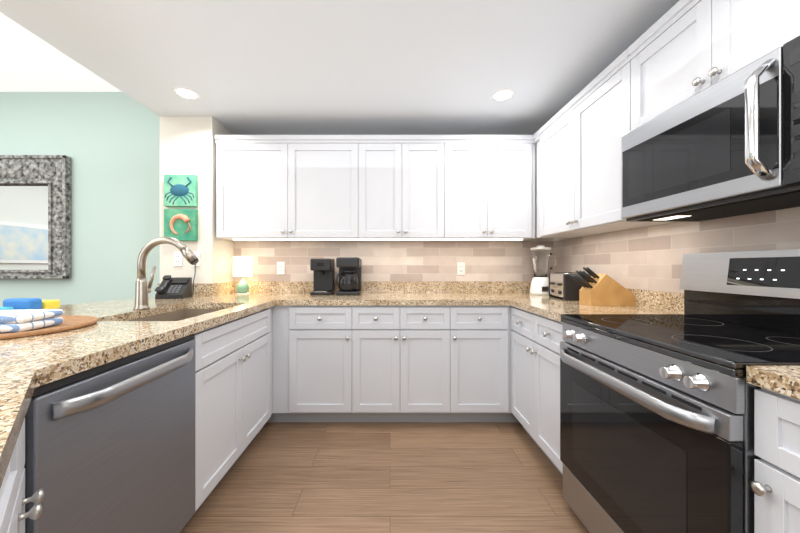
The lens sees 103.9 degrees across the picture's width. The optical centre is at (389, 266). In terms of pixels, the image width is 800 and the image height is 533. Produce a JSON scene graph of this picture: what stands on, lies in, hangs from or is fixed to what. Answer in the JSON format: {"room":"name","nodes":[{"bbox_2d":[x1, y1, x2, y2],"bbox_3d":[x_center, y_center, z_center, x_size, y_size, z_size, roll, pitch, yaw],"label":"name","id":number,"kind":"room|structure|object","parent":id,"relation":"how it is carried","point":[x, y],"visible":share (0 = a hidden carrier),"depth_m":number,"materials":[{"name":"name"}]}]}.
{"room":"kitchen","nodes":[
{"label":"kitchen","id":0,"kind":"room"},
{"bbox_2d":[0,12,121,91],"bbox_3d":[-2.045,-1.640,-0.165,7.310,0.100,6.270,0,0,0],"label":"ceiling","id":1,"kind":"structure","parent":0,"point":[30,61],"depth_m":2.51,"materials":[{"name":"white paint"}]},
{"bbox_2d":[160,116,233,282],"bbox_3d":[-1.630,-0.025,2.675,0.420,2.349,0.349,0,0,0],"label":"wall","id":2,"kind":"structure","parent":0,"point":[187,145],"depth_m":2.50,"materials":[{"name":"beige paint"}]},
{"bbox_2d":[174,252,182,265],"bbox_3d":[-1.690,-0.060,2.494,0.070,0.116,0.010,0,0,0],"label":"outlet","id":3,"kind":"object","parent":2,"relation":"attached to","point":[178,258],"visible":0.96,"depth_m":2.49,"materials":[{"name":"white plastic"}]},
{"bbox_2d":[164,175,197,206],"bbox_3d":[-1.657,-0.600,2.477,0.250,0.250,0.045,0,0,0],"label":"canvas","id":4,"kind":"object","parent":2,"relation":"attached to","point":[180,190],"visible":1,"depth_m":2.46,"materials":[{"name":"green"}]},
{"bbox_2d":[164,209,197,240],"bbox_3d":[-1.657,-0.328,2.469,0.250,0.250,0.060,0,0,0],"label":"canvas","id":5,"kind":"object","parent":2,"relation":"attached to","point":[180,224],"visible":0.98,"depth_m":2.46,"materials":[{"name":"green"}]},
{"bbox_2d":[191,252,199,265],"bbox_3d":[-1.550,-0.060,2.488,0.070,0.116,0.022,0,0,0],"label":"outlet","id":6,"kind":"object","parent":2,"relation":"attached to","point":[197,254],"visible":0.4,"depth_m":2.49,"materials":[{"name":"white plastic"}]},
{"bbox_2d":[0,92,553,306],"bbox_3d":[-2.045,-0.220,2.910,7.310,2.740,0.120,0,0,0],"label":"wall","id":7,"kind":"structure","parent":0,"point":[108,143],"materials":[{"name":"teal paint"}]},
{"bbox_2d":[0,155,70,278],"bbox_3d":[-3.422,-0.443,2.818,1.055,1.105,0.063,0,0,0],"label":"mirror","id":8,"kind":"object","parent":7,"relation":"attached to","point":[35,216],"visible":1,"depth_m":2.82,"materials":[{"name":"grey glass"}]},
{"bbox_2d":[215,139,366,240],"bbox_3d":[-0.802,-0.623,2.683,1.207,0.787,0.328,0,0,0],"label":"upper cabinet","id":9,"kind":"object","parent":7,"relation":"attached to","point":[266,188],"depth_m":2.53,"materials":[{"name":"white wood"}]},
{"bbox_2d":[233,239,522,240],"bbox_3d":[-0.100,-0.224,2.608,2.400,0.012,0.040,0,0,0],"label":"under-cabinet light","id":10,"kind":"object","parent":9,"relation":"attached to","point":[377,239],"visible":1,"depth_m":2.59,"materials":[{"name":"white"}]},
{"bbox_2d":[234,241,552,280],"bbox_3d":[0.032,0.003,2.846,2.899,0.463,0.008,0,0,0],"label":"tiled wall","id":11,"kind":"structure","parent":7,"relation":"attached to","point":[439,260],"depth_m":2.84,"materials":[{"name":"beige tile"}]},
{"bbox_2d":[277,262,284,274],"bbox_3d":[-0.990,0.015,2.836,0.070,0.116,0.010,0,0,0],"label":"electrical outlet","id":12,"kind":"object","parent":11,"relation":"attached to","point":[280,268],"visible":1,"depth_m":2.83,"materials":[{"name":"white plastic"}]},
{"bbox_2d":[457,262,464,274],"bbox_3d":[0.645,0.020,2.836,0.070,0.116,0.010,0,0,0],"label":"electrical outlet","id":13,"kind":"object","parent":11,"relation":"attached to","point":[460,268],"visible":1,"depth_m":2.83,"materials":[{"name":"white plastic"}]},
{"bbox_2d":[367,139,454,238],"bbox_3d":[0.091,-0.623,2.683,0.810,0.787,0.328,0,0,0],"label":"upper cabinet","id":14,"kind":"object","parent":7,"relation":"attached to","point":[375,186],"depth_m":2.53,"materials":[{"name":"white wood"}]},
{"bbox_2d":[455,139,535,240],"bbox_3d":[0.780,-0.623,2.683,0.797,0.787,0.328,0,0,0],"label":"upper cabinet","id":15,"kind":"object","parent":7,"relation":"attached to","point":[495,178],"depth_m":2.53,"materials":[{"name":"white wood"}]},
{"bbox_2d":[0,0,678,134],"bbox_3d":[-0.175,-1.395,-0.175,3.330,0.389,6.050,0,0,0],"label":"ceiling","id":16,"kind":"structure","parent":0,"point":[344,67],"depth_m":1.78,"materials":[{"name":"white paint"}]},
{"bbox_2d":[172,87,199,99],"bbox_3d":[-1.410,-1.198,2.170,0.164,0.004,0.164,0,0,0],"label":"recessed light","id":17,"kind":"object","parent":16,"relation":"in","point":[184,92],"visible":1,"depth_m":2.17,"materials":[{"name":"white"}]},
{"bbox_2d":[491,88,514,100],"bbox_3d":[0.790,-1.198,2.190,0.164,0.004,0.164,0,0,0],"label":"recessed light","id":18,"kind":"object","parent":16,"relation":"in","point":[501,94],"visible":1,"depth_m":2.18,"materials":[{"name":"white plastic"}]},
{"bbox_2d":[180,422,588,532],"bbox_3d":[-2.045,1.200,-0.165,7.310,0.100,6.270,0,0,0],"label":"floor","id":19,"kind":"structure","parent":0,"point":[392,477],"depth_m":1.66,"materials":[{"name":"brown wood"}]},
{"bbox_2d":[0,418,44,532],"bbox_3d":[-0.815,0.714,0.283,0.620,0.873,0.651,0,0,45],"label":"base cabinet","id":20,"kind":"object","parent":19,"relation":"on","point":[13,502],"visible":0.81,"depth_m":0.62,"materials":[{"name":"white wood"}]},
{"bbox_2d":[0,357,123,487],"bbox_3d":[-0.557,0.255,0.237,0.466,0.040,0.948,0,0,0],"label":"countertop","id":21,"kind":"structure","parent":20,"relation":"on","point":[29,365],"depth_m":0.64,"materials":[{"name":"beige stone"}]},
{"bbox_2d":[24,334,194,532],"bbox_3d":[-1.090,0.716,1.018,0.652,0.868,0.595,0,0,0],"label":"dishwasher","id":22,"kind":"object","parent":19,"relation":"on","point":[109,447],"visible":0.85,"depth_m":0.93,"materials":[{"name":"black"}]},
{"bbox_2d":[194,307,272,511],"bbox_3d":[-1.115,0.714,1.779,0.651,0.873,0.918,0,0,0],"label":"base cabinet","id":23,"kind":"object","parent":19,"relation":"on","point":[233,386],"visible":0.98,"depth_m":1.61,"materials":[{"name":"white wood"}]},
{"bbox_2d":[267,306,298,421],"bbox_3d":[-1.038,0.714,2.534,0.754,0.872,0.626,0,0,0],"label":"base cabinet","id":24,"kind":"object","parent":19,"relation":"on","point":[285,318],"depth_m":2.24,"materials":[{"name":"white wood"}]},
{"bbox_2d":[0,301,267,368],"bbox_3d":[-1.435,0.255,0.978,1.290,0.040,2.430,0,0,0],"label":"countertop","id":25,"kind":"structure","parent":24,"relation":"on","point":[112,335],"depth_m":1.17,"materials":[{"name":"beige stone"}]},
{"bbox_2d":[0,298,59,309],"bbox_3d":[-1.925,0.199,1.600,0.210,0.070,0.280,0,0,0],"label":"stack","id":26,"kind":"object","parent":25,"relation":"on","point":[21,303],"visible":0.79,"depth_m":1.59,"materials":[{"name":"yellow"}]},
{"bbox_2d":[0,316,97,339],"bbox_3d":[-1.400,0.225,1.160,0.464,0.018,0.464,0,0,0],"label":"round tray","id":27,"kind":"object","parent":25,"relation":"on","point":[72,323],"visible":0.54,"depth_m":1.14,"materials":[{"name":"wood"}]},
{"bbox_2d":[0,309,63,332],"bbox_3d":[-1.390,0.193,1.115,0.280,0.060,0.170,0,0,-8],"label":"folded towels","id":28,"kind":"object","parent":27,"relation":"on","point":[11,321],"visible":1,"depth_m":1.09,"materials":[{"name":"white fabric"}]},
{"bbox_2d":[133,237,198,309],"bbox_3d":[-1.228,0.035,1.746,0.347,0.399,0.124,0,0,0],"label":"gooseneck faucet","id":29,"kind":"object","parent":25,"relation":"on","point":[142,288],"visible":1,"depth_m":1.70,"materials":[{"name":"silver metal"}]},
{"bbox_2d":[128,309,222,320],"bbox_3d":[-1.125,0.376,1.692,0.444,0.200,0.719,0,0,0],"label":"undermount sink","id":30,"kind":"object","parent":25,"relation":"in","point":[179,315],"depth_m":1.97,"materials":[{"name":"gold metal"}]},
{"bbox_2d":[299,306,362,421],"bbox_3d":[-0.465,0.714,2.534,0.505,0.872,0.626,0,0,0],"label":"base cabinet","id":31,"kind":"object","parent":19,"relation":"on","point":[330,337],"depth_m":2.23,"materials":[{"name":"white wood"}]},
{"bbox_2d":[363,306,458,421],"bbox_3d":[0.079,0.714,2.534,0.812,0.872,0.626,0,0,0],"label":"base cabinet","id":32,"kind":"object","parent":19,"relation":"on","point":[391,363],"depth_m":2.23,"materials":[{"name":"white wood"}]},
{"bbox_2d":[111,281,530,308],"bbox_3d":[-0.300,0.205,2.426,3.560,0.140,0.828,0,0,0],"label":"countertop","id":33,"kind":"structure","parent":32,"relation":"on","point":[277,293],"depth_m":2.54,"materials":[{"name":"beige stone"}]},
{"bbox_2d":[155,264,195,298],"bbox_3d":[-1.610,0.095,2.363,0.203,0.280,0.264,0,0,0],"label":"desk phone","id":34,"kind":"object","parent":33,"relation":"on","point":[169,287],"visible":1,"depth_m":2.32,"materials":[{"name":"black plastic"}]},
{"bbox_2d":[233,256,251,293],"bbox_3d":[-1.270,0.074,2.700,0.150,0.320,0.150,0,0,0],"label":"table lamp","id":35,"kind":"object","parent":33,"relation":"on","point":[242,266],"visible":1,"depth_m":2.65,"materials":[{"name":"white fabric"}]},
{"bbox_2d":[310,259,334,294],"bbox_3d":[-0.570,0.084,2.659,0.170,0.300,0.202,0,0,0],"label":"coffee maker","id":36,"kind":"object","parent":33,"relation":"on","point":[323,270],"visible":1,"depth_m":2.67,"materials":[{"name":"black plastic"}]},
{"bbox_2d":[335,257,361,294],"bbox_3d":[-0.345,0.079,2.633,0.190,0.310,0.264,0,0,0],"label":"drip coffee maker","id":37,"kind":"object","parent":33,"relation":"on","point":[349,274],"visible":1,"depth_m":2.55,"materials":[{"name":"black plastic"}]},
{"bbox_2d":[530,245,556,294],"bbox_3d":[1.288,0.029,2.639,0.207,0.410,0.172,0,0,0],"label":"blender","id":38,"kind":"object","parent":33,"relation":"on","point":[540,255],"depth_m":2.59,"materials":[{"name":"white plastic"}]},
{"bbox_2d":[459,306,510,421],"bbox_3d":[0.604,0.714,2.534,0.469,0.872,0.626,0,0,0],"label":"base cabinet","id":39,"kind":"object","parent":19,"relation":"on","point":[484,331],"depth_m":2.23,"materials":[{"name":"white wood"}]},
{"bbox_2d":[511,306,518,421],"bbox_3d":[1.135,0.714,2.534,0.706,0.872,0.626,0,0,0],"label":"base cabinet","id":40,"kind":"object","parent":19,"relation":"on","point":[513,419],"depth_m":2.31,"materials":[{"name":"white wood"}]},
{"bbox_2d":[511,307,563,474],"bbox_3d":[1.159,0.714,1.874,0.659,0.873,0.728,0,0,0],"label":"base cabinet","id":41,"kind":"object","parent":19,"relation":"on","point":[536,339],"visible":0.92,"depth_m":1.83,"materials":[{"name":"white wood"}]},
{"bbox_2d":[520,285,683,322],"bbox_3d":[1.163,0.205,1.852,0.635,0.140,0.682,0,0,0],"label":"countertop","id":42,"kind":"structure","parent":41,"relation":"on","point":[647,301],"depth_m":1.75,"materials":[{"name":"beige stone"}]},
{"bbox_2d":[549,272,590,300],"bbox_3d":[1.294,0.139,2.281,0.188,0.192,0.300,0,0,8],"label":"toaster","id":43,"kind":"object","parent":42,"relation":"on","point":[565,286],"visible":0.83,"depth_m":2.15,"materials":[{"name":"silver metal"}]},
{"bbox_2d":[570,267,635,305],"bbox_3d":[1.291,0.119,1.917,0.337,0.232,0.115,0,0,0],"label":"knife block","id":44,"kind":"object","parent":42,"relation":"on","point":[600,290],"visible":1,"depth_m":1.86,"materials":[{"name":"brown wood"}]},
{"bbox_2d":[560,249,799,532],"bbox_3d":[1.117,0.545,1.126,0.718,1.210,0.760,0,0,0],"label":"range","id":45,"kind":"object","parent":19,"relation":"on","point":[656,423],"visible":1,"depth_m":1.05,"materials":[{"name":"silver metal"}]},
{"bbox_2d":[749,387,799,532],"bbox_3d":[1.159,0.714,0.292,0.659,0.873,0.900,0,0,0],"label":"base cabinet","id":46,"kind":"object","parent":19,"relation":"on","point":[774,485],"visible":0.98,"depth_m":0.70,"materials":[{"name":"white wood"}]},
{"bbox_2d":[746,366,799,399],"bbox_3d":[1.163,0.205,0.272,0.635,0.140,0.942,0,0,0],"label":"countertop","id":47,"kind":"structure","parent":46,"relation":"on","point":[785,380],"depth_m":0.70,"materials":[{"name":"beige stone"}]},
{"bbox_2d":[554,231,616,240],"bbox_3d":[1.550,-0.220,-0.175,0.120,2.740,6.050,0,0,0],"label":"wall","id":48,"kind":"structure","parent":0,"point":[556,239],"depth_m":2.73,"materials":[{"name":"beige"}]},
{"bbox_2d":[533,49,674,237],"bbox_3d":[1.308,-0.642,2.013,0.361,0.825,1.004,0,0,0],"label":"upper cabinet","id":49,"kind":"object","parent":48,"relation":"attached to","point":[577,137],"visible":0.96,"depth_m":1.86,"materials":[{"name":"white wood"}]},
{"bbox_2d":[553,207,799,292],"bbox_3d":[1.486,0.003,1.125,0.008,0.463,3.450,0,0,0],"label":"tiled wall","id":50,"kind":"structure","parent":48,"relation":"attached to","point":[647,258],"depth_m":1.68,"materials":[{"name":"beige tile"}]},
{"bbox_2d":[628,0,799,129],"bbox_3d":[1.308,-0.845,1.127,0.361,0.421,0.764,0,0,0],"label":"upper cabinet","id":51,"kind":"object","parent":48,"relation":"attached to","point":[679,51],"visible":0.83,"depth_m":1.17,"materials":[{"name":"white wood"}]},
{"bbox_2d":[621,35,799,221],"bbox_3d":[1.263,-0.420,1.126,0.430,0.420,0.754,0,0,0],"label":"over-the-range microwave","id":52,"kind":"object","parent":51,"relation":"attached to","point":[728,146],"visible":1,"depth_m":1.05,"materials":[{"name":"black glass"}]}
]}

